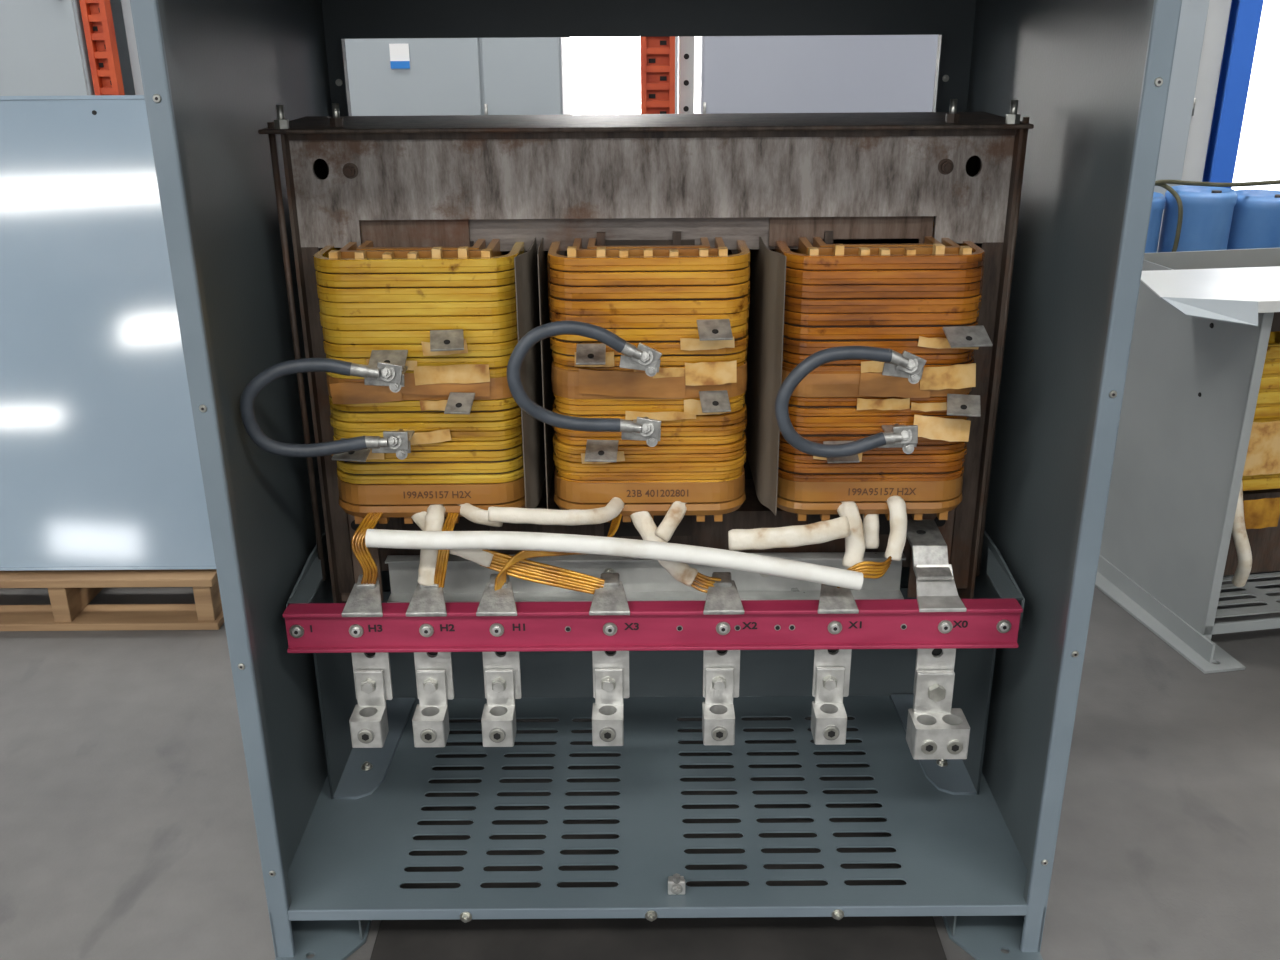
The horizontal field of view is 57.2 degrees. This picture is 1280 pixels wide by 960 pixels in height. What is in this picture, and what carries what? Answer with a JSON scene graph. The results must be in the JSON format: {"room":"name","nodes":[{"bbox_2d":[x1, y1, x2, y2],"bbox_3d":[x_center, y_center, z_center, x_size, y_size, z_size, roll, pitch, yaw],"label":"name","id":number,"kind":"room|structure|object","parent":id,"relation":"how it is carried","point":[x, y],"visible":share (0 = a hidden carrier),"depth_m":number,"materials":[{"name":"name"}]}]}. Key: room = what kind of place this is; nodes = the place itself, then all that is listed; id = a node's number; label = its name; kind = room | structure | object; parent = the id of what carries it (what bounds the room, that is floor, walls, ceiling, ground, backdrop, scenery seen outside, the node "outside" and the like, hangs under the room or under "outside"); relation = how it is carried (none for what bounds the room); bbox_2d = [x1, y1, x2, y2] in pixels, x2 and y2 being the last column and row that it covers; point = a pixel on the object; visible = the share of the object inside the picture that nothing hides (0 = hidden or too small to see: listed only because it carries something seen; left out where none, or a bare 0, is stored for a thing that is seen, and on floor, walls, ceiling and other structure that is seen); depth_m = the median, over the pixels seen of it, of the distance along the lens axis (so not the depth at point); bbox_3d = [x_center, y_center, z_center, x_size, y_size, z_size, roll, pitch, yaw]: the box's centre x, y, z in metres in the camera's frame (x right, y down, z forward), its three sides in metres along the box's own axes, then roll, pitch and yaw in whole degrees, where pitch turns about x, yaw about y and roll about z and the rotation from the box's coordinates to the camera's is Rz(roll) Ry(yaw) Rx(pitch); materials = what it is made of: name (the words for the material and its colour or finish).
{"room":"electrical equipment warehouse","nodes":[
{"label":"electrical equipment warehouse","id":0,"kind":"room"},
{"bbox_2d":[0,571,1279,959],"bbox_3d":[0.010,1.482,-0.098,18.000,0.100,22.000,0,21,0],"label":"floor","id":1,"kind":"structure","parent":0,"point":[128,828],"depth_m":2.08,"materials":[{"name":"concrete"}]},
{"bbox_2d":[0,0,134,95],"bbox_3d":[-2.578,-1.491,4.408,1.265,2.200,0.630,0,21,0],"label":"tall cabinet","id":2,"kind":"object","parent":1,"relation":"on","point":[44,52],"visible":0.16,"depth_m":4.09,"materials":[{"name":"metal"}]},
{"bbox_2d":[79,0,124,94],"bbox_3d":[-1.888,-1.495,4.129,0.085,2.400,0.050,0,21,0],"label":"storage rack","id":3,"kind":"object","parent":1,"relation":"on","point":[97,18],"visible":0.26,"depth_m":4.11,"materials":[{"name":"orange metal"}]},
{"bbox_2d":[0,569,223,630],"bbox_3d":[-1.514,0.156,3.014,1.090,0.129,0.730,0,21,0],"label":"wooden pallet","id":4,"kind":"object","parent":1,"relation":"on","point":[71,592],"visible":0.13,"depth_m":2.69,"materials":[{"name":"brown wood"}]},
{"bbox_2d":[0,95,215,570],"bbox_3d":[-1.353,-0.353,2.727,1.308,1.025,0.495,0,21,0],"label":"panel","id":5,"kind":"object","parent":4,"relation":"on","point":[100,467],"visible":0.58,"depth_m":2.63,"materials":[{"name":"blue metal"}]},
{"bbox_2d":[121,0,143,94],"bbox_3d":[-1.470,-1.396,4.556,0.720,1.900,0.630,0,21,0],"label":"tall cabinet","id":6,"kind":"object","parent":1,"relation":"on","point":[126,8],"visible":0.02,"depth_m":4.18,"materials":[{"name":"metal"}]},
{"bbox_2d":[345,37,571,115],"bbox_3d":[-0.673,-1.458,4.426,0.795,2.100,0.630,0,21,0],"label":"tall cabinet","id":7,"kind":"object","parent":1,"relation":"on","point":[532,75],"visible":0.23,"depth_m":4.13,"materials":[{"name":"metal"}]},
{"bbox_2d":[130,0,1181,959],"bbox_3d":[0.021,-0.102,1.865,1.137,1.425,0.870,0,21,0],"label":"transformer cabinet","id":8,"kind":"object","parent":1,"relation":"on","point":[1092,78],"depth_m":1.71,"materials":[{"name":"grey metal"}]},
{"bbox_2d":[240,358,414,459],"bbox_3d":[-0.427,-0.101,1.609,0.224,0.151,0.079,-4,22,-10],"label":"jumper cable","id":9,"kind":"object","parent":8,"relation":"attached to","point":[391,375],"visible":1,"depth_m":1.58,"materials":[{"name":"grey rubber"}]},
{"bbox_2d":[364,366,407,386],"bbox_3d":[-0.347,-0.146,1.617,0.055,0.021,0.060,0,21,0],"label":"tap","id":10,"kind":"object","parent":9,"relation":"on","point":[395,376],"depth_m":1.58,"materials":[{"name":"metal"}]},
{"bbox_2d":[379,367,394,380],"bbox_3d":[-0.340,-0.144,1.580,0.022,0.021,0.009,3,22,8],"label":"bolt","id":11,"kind":"object","parent":9,"relation":"in","point":[385,373],"depth_m":1.58,"materials":[{"name":"metal"}]},
{"bbox_2d":[372,431,414,452],"bbox_3d":[-0.345,-0.056,1.652,0.054,0.018,0.060,0,21,0],"label":"tap","id":12,"kind":"object","parent":9,"relation":"on","point":[401,439],"depth_m":1.62,"materials":[{"name":"metal"}]},
{"bbox_2d":[388,436,401,448],"bbox_3d":[-0.339,-0.053,1.615,0.022,0.021,0.009,3,22,8],"label":"bolt","id":13,"kind":"object","parent":9,"relation":"in","point":[394,442],"depth_m":1.61,"materials":[{"name":"metal"}]},
{"bbox_2d":[389,383,400,392],"bbox_3d":[-0.332,-0.127,1.591,0.016,0.016,0.004,0,21,0],"label":"bolt","id":14,"kind":"object","parent":9,"relation":"in","point":[394,387],"depth_m":1.59,"materials":[{"name":"metal"}]},
{"bbox_2d":[396,450,407,459],"bbox_3d":[-0.330,-0.036,1.627,0.016,0.016,0.004,0,21,0],"label":"bolt","id":15,"kind":"object","parent":9,"relation":"in","point":[401,454],"depth_m":1.63,"materials":[{"name":"metal"}]},
{"bbox_2d":[332,438,370,461],"bbox_3d":[-0.405,-0.043,1.658,0.050,0.020,0.039,3,22,9],"label":"tap","id":16,"kind":"object","parent":8,"relation":"on","point":[363,455],"depth_m":1.65,"materials":[{"name":"metal"}]},
{"bbox_2d":[361,764,372,770],"bbox_3d":[-0.473,0.497,2.033,0.020,0.002,0.020,20,29,41],"label":"bolt","id":17,"kind":"object","parent":8,"relation":"in","point":[364,767],"depth_m":2.03,"materials":[{"name":"metal"}]},
{"bbox_2d":[326,350,512,413],"bbox_3d":[-0.310,-0.197,1.780,0.284,0.082,0.381,0,21,0],"label":"band","id":18,"kind":"object","parent":8,"relation":"on","point":[436,381],"depth_m":1.65,"materials":[{"name":"brown paper"}]},
{"bbox_2d":[430,329,463,350],"bbox_3d":[-0.263,-0.191,1.600,0.045,0.020,0.039,-3,21,-7],"label":"tap","id":19,"kind":"object","parent":8,"relation":"on","point":[440,339],"depth_m":1.60,"materials":[{"name":"metal"}]},
{"bbox_2d":[460,912,471,921],"bbox_3d":[-0.255,0.639,1.716,0.018,0.018,0.001,0,21,0],"label":"bolt","id":20,"kind":"object","parent":8,"relation":"in","point":[464,916],"depth_m":1.71,"materials":[{"name":"metal"}]},
{"bbox_2d":[507,321,661,446],"bbox_3d":[-0.076,-0.135,1.601,0.212,0.183,0.078,-3,21,-8],"label":"jumper cable","id":21,"kind":"object","parent":8,"relation":"attached to","point":[643,357],"visible":1,"depth_m":1.57,"materials":[{"name":"grey rubber"}]},
{"bbox_2d":[619,349,660,371],"bbox_3d":[0.000,-0.167,1.609,0.056,0.025,0.060,0,21,0],"label":"tap","id":22,"kind":"object","parent":21,"relation":"on","point":[651,363],"depth_m":1.58,"materials":[{"name":"metal"}]},
{"bbox_2d":[621,419,660,440],"bbox_3d":[0.002,-0.073,1.646,0.055,0.021,0.060,0,21,0],"label":"tap","id":23,"kind":"object","parent":21,"relation":"on","point":[653,433],"depth_m":1.61,"materials":[{"name":"metal"}]},
{"bbox_2d":[637,351,652,364],"bbox_3d":[0.007,-0.165,1.573,0.022,0.021,0.009,3,22,8],"label":"bolt","id":24,"kind":"object","parent":21,"relation":"in","point":[643,357],"depth_m":1.57,"materials":[{"name":"metal"}]},
{"bbox_2d":[640,423,653,435],"bbox_3d":[0.008,-0.071,1.609,0.022,0.021,0.009,3,22,8],"label":"bolt","id":25,"kind":"object","parent":21,"relation":"in","point":[646,429],"depth_m":1.60,"materials":[{"name":"metal"}]},
{"bbox_2d":[645,367,656,376],"bbox_3d":[0.015,-0.148,1.584,0.016,0.016,0.004,0,21,0],"label":"bolt","id":26,"kind":"object","parent":21,"relation":"in","point":[650,371],"depth_m":1.58,"materials":[{"name":"metal"}]},
{"bbox_2d":[646,437,657,446],"bbox_3d":[0.017,-0.054,1.621,0.016,0.016,0.004,0,21,0],"label":"bolt","id":27,"kind":"object","parent":21,"relation":"in","point":[651,441],"depth_m":1.62,"materials":[{"name":"metal"}]},
{"bbox_2d":[584,440,618,461],"bbox_3d":[-0.054,-0.041,1.659,0.045,0.020,0.039,1,21,4],"label":"tap","id":28,"kind":"object","parent":8,"relation":"on","point":[594,450],"depth_m":1.66,"materials":[{"name":"metal"}]},
{"bbox_2d":[258,99,1033,602],"bbox_3d":[0.010,-0.168,1.802,1.061,0.793,0.360,0,21,0],"label":"transformer core","id":29,"kind":"object","parent":8,"relation":"in","point":[761,180],"depth_m":1.68,"materials":[{"name":"metal"}]},
{"bbox_2d":[551,344,746,412],"bbox_3d":[0.013,-0.202,1.778,0.284,0.089,0.381,0,21,0],"label":"band","id":30,"kind":"object","parent":8,"relation":"on","point":[690,378],"depth_m":1.65,"materials":[{"name":"brown paper"}]},
{"bbox_2d":[645,910,656,919],"bbox_3d":[0.016,0.637,1.716,0.018,0.018,0.001,0,21,0],"label":"bolt","id":31,"kind":"object","parent":8,"relation":"in","point":[649,914],"depth_m":1.71,"materials":[{"name":"metal"}]},
{"bbox_2d":[283,599,1022,652],"bbox_3d":[0.018,0.213,1.712,1.064,0.064,0.035,0,21,0],"label":"board","id":32,"kind":"object","parent":8,"relation":"attached to","point":[879,623],"visible":1,"depth_m":1.70,"materials":[{"name":"plastic"}]},
{"bbox_2d":[289,624,303,637],"bbox_3d":[-0.497,0.219,1.701,0.021,0.021,0.002,0,21,0],"label":"bolt","id":33,"kind":"object","parent":32,"relation":"in","point":[295,630],"depth_m":1.70,"materials":[{"name":"metal"}]},
{"bbox_2d":[349,624,363,637],"bbox_3d":[-0.411,0.219,1.701,0.021,0.021,0.002,0,21,0],"label":"bolt","id":34,"kind":"object","parent":32,"relation":"in","point":[355,630],"depth_m":1.70,"materials":[{"name":"metal"}]},
{"bbox_2d":[341,575,392,747],"bbox_3d":[-0.398,0.267,1.727,0.059,0.242,0.097,0,21,0],"label":"terminal lug","id":35,"kind":"object","parent":32,"relation":"attached to","point":[368,721],"visible":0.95,"depth_m":1.73,"materials":[{"name":"metal"}]},
{"bbox_2d":[362,734,368,740],"bbox_3d":[-0.402,0.377,1.719,0.010,0.012,0.001,0,21,0],"label":"socket","id":36,"kind":"object","parent":35,"relation":"attached to","point":[365,737],"depth_m":1.72,"materials":[{"name":"black metal"}]},
{"bbox_2d":[419,624,433,636],"bbox_3d":[-0.309,0.218,1.701,0.021,0.021,0.002,0,21,0],"label":"bolt","id":37,"kind":"object","parent":32,"relation":"in","point":[425,630],"depth_m":1.70,"materials":[{"name":"metal"}]},
{"bbox_2d":[406,583,453,746],"bbox_3d":[-0.306,0.266,1.727,0.059,0.242,0.097,0,21,0],"label":"terminal lug","id":38,"kind":"object","parent":32,"relation":"attached to","point":[434,672],"visible":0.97,"depth_m":1.73,"materials":[{"name":"metal"}]},
{"bbox_2d":[424,734,431,739],"bbox_3d":[-0.310,0.376,1.719,0.010,0.012,0.001,0,21,0],"label":"socket","id":39,"kind":"object","parent":38,"relation":"attached to","point":[426,736],"depth_m":1.72,"materials":[{"name":"black metal"}]},
{"bbox_2d":[490,623,503,636],"bbox_3d":[-0.207,0.217,1.701,0.021,0.021,0.002,0,21,0],"label":"bolt","id":40,"kind":"object","parent":32,"relation":"in","point":[496,629],"depth_m":1.70,"materials":[{"name":"metal"}]},
{"bbox_2d":[476,574,521,746],"bbox_3d":[-0.205,0.265,1.727,0.059,0.242,0.097,0,21,0],"label":"terminal lug","id":41,"kind":"object","parent":32,"relation":"attached to","point":[502,674],"visible":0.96,"depth_m":1.73,"materials":[{"name":"metal"}]},
{"bbox_2d":[494,733,500,739],"bbox_3d":[-0.209,0.376,1.719,0.010,0.012,0.001,0,21,0],"label":"socket","id":42,"kind":"object","parent":41,"relation":"attached to","point":[497,736],"depth_m":1.72,"materials":[{"name":"black metal"}]},
{"bbox_2d":[589,573,629,745],"bbox_3d":[-0.043,0.264,1.727,0.059,0.242,0.097,0,21,0],"label":"terminal lug","id":43,"kind":"object","parent":32,"relation":"attached to","point":[610,668],"visible":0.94,"depth_m":1.73,"materials":[{"name":"metal"}]},
{"bbox_2d":[604,732,610,738],"bbox_3d":[-0.047,0.374,1.719,0.010,0.012,0.001,0,21,0],"label":"socket","id":44,"kind":"object","parent":43,"relation":"attached to","point":[607,735],"depth_m":1.72,"materials":[{"name":"black metal"}]},
{"bbox_2d":[603,622,616,635],"bbox_3d":[-0.043,0.216,1.701,0.021,0.021,0.002,0,21,0],"label":"bolt","id":45,"kind":"object","parent":32,"relation":"in","point":[609,628],"depth_m":1.70,"materials":[{"name":"metal"}]},
{"bbox_2d":[351,496,906,594],"bbox_3d":[-0.012,0.092,1.716,0.804,0.142,0.122,0,21,0],"label":"wires","id":46,"kind":"object","parent":32,"relation":"attached to","point":[858,536],"visible":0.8,"depth_m":1.70,"materials":[{"name":"white plastic"}]},
{"bbox_2d":[365,529,862,589],"bbox_3d":[-0.033,0.113,1.653,0.697,0.098,0.032,0,21,0],"label":"white insulating sleeve","id":47,"kind":"object","parent":46,"relation":"attached to","point":[375,538],"visible":1,"depth_m":1.63,"materials":[{"name":"white plastic"}]},
{"bbox_2d":[716,621,729,634],"bbox_3d":[0.120,0.215,1.701,0.021,0.021,0.002,0,21,0],"label":"bolt","id":48,"kind":"object","parent":32,"relation":"in","point":[722,627],"depth_m":1.70,"materials":[{"name":"metal"}]},
{"bbox_2d":[702,572,744,744],"bbox_3d":[0.121,0.263,1.727,0.059,0.242,0.097,0,21,0],"label":"terminal lug","id":49,"kind":"object","parent":32,"relation":"attached to","point":[721,668],"visible":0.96,"depth_m":1.73,"materials":[{"name":"metal"}]},
{"bbox_2d":[716,731,722,737],"bbox_3d":[0.117,0.373,1.719,0.010,0.012,0.001,0,21,0],"label":"socket","id":50,"kind":"object","parent":49,"relation":"attached to","point":[719,734],"depth_m":1.72,"materials":[{"name":"black metal"}]},
{"bbox_2d":[811,584,858,744],"bbox_3d":[0.285,0.262,1.727,0.059,0.242,0.097,0,21,0],"label":"terminal lug","id":51,"kind":"object","parent":32,"relation":"attached to","point":[831,667],"visible":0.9,"depth_m":1.73,"materials":[{"name":"metal"}]},
{"bbox_2d":[828,731,834,737],"bbox_3d":[0.281,0.372,1.719,0.010,0.012,0.001,0,21,0],"label":"socket","id":52,"kind":"object","parent":51,"relation":"attached to","point":[831,734],"depth_m":1.72,"materials":[{"name":"black metal"}]},
{"bbox_2d":[828,621,841,633],"bbox_3d":[0.282,0.214,1.701,0.021,0.021,0.002,0,21,0],"label":"bolt","id":53,"kind":"object","parent":32,"relation":"in","point":[834,627],"depth_m":1.70,"materials":[{"name":"metal"}]},
{"bbox_2d":[906,520,969,758],"bbox_3d":[0.442,0.238,1.774,0.082,0.297,0.210,0,21,0],"label":"terminal lug","id":54,"kind":"object","parent":32,"relation":"attached to","point":[935,729],"visible":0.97,"depth_m":1.73,"materials":[{"name":"metal"}]},
{"bbox_2d":[926,745,932,751],"bbox_3d":[0.425,0.394,1.722,0.010,0.012,0.001,0,21,0],"label":"socket","id":55,"kind":"object","parent":54,"relation":"attached to","point":[929,748],"depth_m":1.72,"materials":[{"name":"black metal"}]},
{"bbox_2d":[952,745,958,751],"bbox_3d":[0.463,0.393,1.722,0.010,0.012,0.001,0,21,0],"label":"socket","id":56,"kind":"object","parent":54,"relation":"attached to","point":[955,748],"depth_m":1.72,"materials":[{"name":"black metal"}]},
{"bbox_2d":[938,620,952,633],"bbox_3d":[0.443,0.213,1.701,0.021,0.021,0.002,0,21,0],"label":"bolt","id":57,"kind":"object","parent":32,"relation":"in","point":[944,626],"depth_m":1.70,"materials":[{"name":"metal"}]},
{"bbox_2d":[996,619,1010,632],"bbox_3d":[0.527,0.212,1.701,0.021,0.021,0.002,0,21,0],"label":"bolt","id":58,"kind":"object","parent":32,"relation":"in","point":[1002,625],"depth_m":1.70,"materials":[{"name":"metal"}]},
{"bbox_2d":[671,884,682,893],"bbox_3d":[0.054,0.604,1.733,0.018,0.018,0.001,0,21,0],"label":"bolt","id":59,"kind":"object","parent":8,"relation":"in","point":[675,888],"depth_m":1.73,"materials":[{"name":"metal"}]},
{"bbox_2d":[697,319,732,340],"bbox_3d":[0.102,-0.204,1.596,0.045,0.020,0.039,-2,21,-4],"label":"tap","id":60,"kind":"object","parent":8,"relation":"on","point":[707,329],"depth_m":1.60,"materials":[{"name":"metal"}]},
{"bbox_2d":[832,909,843,918],"bbox_3d":[0.289,0.635,1.716,0.018,0.018,0.001,0,21,0],"label":"bolt","id":61,"kind":"object","parent":8,"relation":"in","point":[836,913],"depth_m":1.71,"materials":[{"name":"metal"}]},
{"bbox_2d":[823,441,859,462],"bbox_3d":[0.285,-0.040,1.661,0.045,0.020,0.039,-1,21,-3],"label":"tap","id":62,"kind":"object","parent":8,"relation":"on","point":[854,458],"depth_m":1.65,"materials":[{"name":"metal"}]},
{"bbox_2d":[774,346,925,457],"bbox_3d":[0.280,-0.114,1.611,0.210,0.158,0.078,-3,21,-8],"label":"jumper cable","id":63,"kind":"object","parent":8,"relation":"attached to","point":[908,365],"visible":1,"depth_m":1.58,"materials":[{"name":"grey rubber"}]},
{"bbox_2d":[878,425,916,447],"bbox_3d":[0.357,-0.063,1.651,0.054,0.019,0.060,0,21,0],"label":"tap","id":64,"kind":"object","parent":63,"relation":"on","point":[911,441],"depth_m":1.61,"materials":[{"name":"metal"}]},
{"bbox_2d":[882,362,923,379],"bbox_3d":[0.356,-0.157,1.614,0.056,0.024,0.060,0,21,0],"label":"tap","id":65,"kind":"object","parent":63,"relation":"on","point":[915,372],"depth_m":1.58,"materials":[{"name":"metal"}]},
{"bbox_2d":[900,430,911,442],"bbox_3d":[0.363,-0.061,1.614,0.022,0.021,0.009,3,22,8],"label":"bolt","id":66,"kind":"object","parent":63,"relation":"in","point":[905,435],"depth_m":1.61,"materials":[{"name":"metal"}]},
{"bbox_2d":[902,444,913,453],"bbox_3d":[0.372,-0.044,1.625,0.016,0.016,0.004,0,21,0],"label":"bolt","id":67,"kind":"object","parent":63,"relation":"in","point":[907,448],"depth_m":1.62,"materials":[{"name":"metal"}]},
{"bbox_2d":[902,358,917,372],"bbox_3d":[0.363,-0.155,1.577,0.022,0.021,0.009,3,22,8],"label":"bolt","id":68,"kind":"object","parent":63,"relation":"in","point":[909,365],"depth_m":1.57,"materials":[{"name":"metal"}]},
{"bbox_2d":[908,374,919,383],"bbox_3d":[0.371,-0.138,1.589,0.016,0.016,0.004,0,21,0],"label":"bolt","id":69,"kind":"object","parent":63,"relation":"in","point":[913,378],"depth_m":1.58,"materials":[{"name":"metal"}]},
{"bbox_2d":[782,366,980,416],"bbox_3d":[0.339,-0.182,1.786,0.284,0.057,0.383,0,21,0],"label":"band","id":70,"kind":"object","parent":8,"relation":"on","point":[826,390],"depth_m":1.65,"materials":[{"name":"brown paper"}]},
{"bbox_2d":[936,760,947,766],"bbox_3d":[0.523,0.490,2.033,0.020,0.002,0.020,20,29,41],"label":"bolt","id":71,"kind":"object","parent":8,"relation":"in","point":[939,763],"depth_m":2.03,"materials":[{"name":"metal"}]},
{"bbox_2d":[943,326,992,347],"bbox_3d":[0.447,-0.196,1.600,0.058,0.020,0.039,-3,21,-6],"label":"tap","id":72,"kind":"object","parent":8,"relation":"on","point":[953,336],"depth_m":1.60,"materials":[{"name":"metal"}]},
{"bbox_2d":[640,36,674,113],"bbox_3d":[0.063,-1.527,4.176,0.123,2.400,0.050,0,21,0],"label":"storage rack","id":73,"kind":"object","parent":1,"relation":"on","point":[657,54],"visible":0.2,"depth_m":4.20,"materials":[{"name":"orange metal"}]},
{"bbox_2d":[678,36,693,113],"bbox_3d":[0.167,-1.552,4.239,0.055,2.400,0.054,0,21,0],"label":"upright","id":74,"kind":"object","parent":1,"relation":"on","point":[685,43],"visible":0.23,"depth_m":4.25,"materials":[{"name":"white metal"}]},
{"bbox_2d":[694,35,937,113],"bbox_3d":[0.779,-1.468,4.426,1.122,2.100,0.630,0,21,0],"label":"tall cabinet","id":75,"kind":"object","parent":1,"relation":"on","point":[818,73],"visible":0.2,"depth_m":4.12,"materials":[{"name":"metal"}]},
{"bbox_2d":[1145,192,1165,252],"bbox_3d":[1.283,-0.338,3.210,0.168,0.872,0.168,0,21,0],"label":"drum","id":76,"kind":"object","parent":1,"relation":"on","point":[1159,201],"visible":0.05,"depth_m":3.02,"materials":[{"name":"blue plastic"}]},
{"bbox_2d":[1154,0,1209,251],"bbox_3d":[1.779,-1.522,4.408,0.380,2.200,0.630,0,21,0],"label":"tall cabinet","id":77,"kind":"object","parent":1,"relation":"on","point":[1193,15],"visible":0.04,"depth_m":4.15,"materials":[{"name":"metal"}]},
{"bbox_2d":[1095,248,1279,673],"bbox_3d":[1.646,-0.091,2.687,1.045,0.785,0.575,-4,22,-9],"label":"enclosure","id":78,"kind":"object","parent":1,"relation":"on","point":[1193,502],"visible":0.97,"depth_m":2.58,"materials":[{"name":"grey metal"}]},
{"bbox_2d":[1140,266,1279,326],"bbox_3d":[1.612,-0.392,2.407,1.248,0.043,0.331,-3,21,-7],"label":"sheet","id":79,"kind":"object","parent":78,"relation":"on","point":[1233,295],"visible":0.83,"depth_m":2.31,"materials":[{"name":"white metal"}]},
{"bbox_2d":[1157,185,1236,252],"bbox_3d":[1.453,-0.338,3.189,0.172,0.885,0.172,0,21,0],"label":"drum","id":80,"kind":"object","parent":1,"relation":"on","point":[1207,210],"visible":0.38,"depth_m":3.00,"materials":[{"name":"blue plastic"}]},
{"bbox_2d":[1155,179,1279,251],"bbox_3d":[1.430,-0.658,3.008,0.451,0.214,0.077,0,21,0],"label":"strap","id":81,"kind":"object","parent":80,"relation":"on","point":[1162,183],"visible":0.56,"depth_m":3.00,"materials":[{"name":"grey metal"}]},
{"bbox_2d":[1180,0,1231,185],"bbox_3d":[2.022,-1.523,4.408,0.095,2.200,0.530,0,21,0],"label":"tall cabinet","id":82,"kind":"object","parent":1,"relation":"on","point":[1216,26],"visible":0.16,"depth_m":4.19,"materials":[{"name":"white metal"}]},
{"bbox_2d":[1202,0,1263,188],"bbox_3d":[2.105,-2.844,3.664,0.080,5.200,0.142,0,21,0],"label":"column","id":83,"kind":"structure","parent":1,"relation":"on","point":[1249,12],"depth_m":4.16,"materials":[{"name":"blue metal"}]},
{"bbox_2d":[1203,0,1238,181],"bbox_3d":[2.105,-2.844,3.664,0.010,5.200,0.118,0,21,0],"label":"web","id":84,"kind":"object","parent":83,"relation":"attached to","point":[1235,2],"visible":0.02,"depth_m":4.26,"materials":[{"name":"blue paint"}]},
{"bbox_2d":[1227,190,1279,249],"bbox_3d":[1.628,-0.340,3.210,0.176,0.870,0.176,0,21,0],"label":"drum","id":85,"kind":"object","parent":1,"relation":"on","point":[1255,224],"visible":0.18,"depth_m":3.02,"materials":[{"name":"blue plastic"}]},
{"bbox_2d":[675,36,694,113],"bbox_3d":[-0.027,-3.920,6.462,18.000,5.200,0.150,0,21,0],"label":"wall","id":86,"kind":"structure","parent":0,"point":[676,37],"depth_m":6.97,"materials":[{"name":"paint"}]},
{"bbox_2d":[570,37,640,113],"bbox_3d":[-0.372,-3.091,6.683,0.900,2.900,0.040,0,21,0],"label":"window","id":87,"kind":"structure","parent":86,"relation":"in","point":[605,71],"depth_m":6.93,"materials":[{"name":"white"}]},
{"bbox_2d":[1231,0,1279,190],"bbox_3d":[5.078,-3.176,6.665,3.000,3.200,0.040,0,21,0],"label":"window","id":88,"kind":"structure","parent":86,"relation":"in","point":[1258,155],"depth_m":7.03,"materials":[{"name":"white"}]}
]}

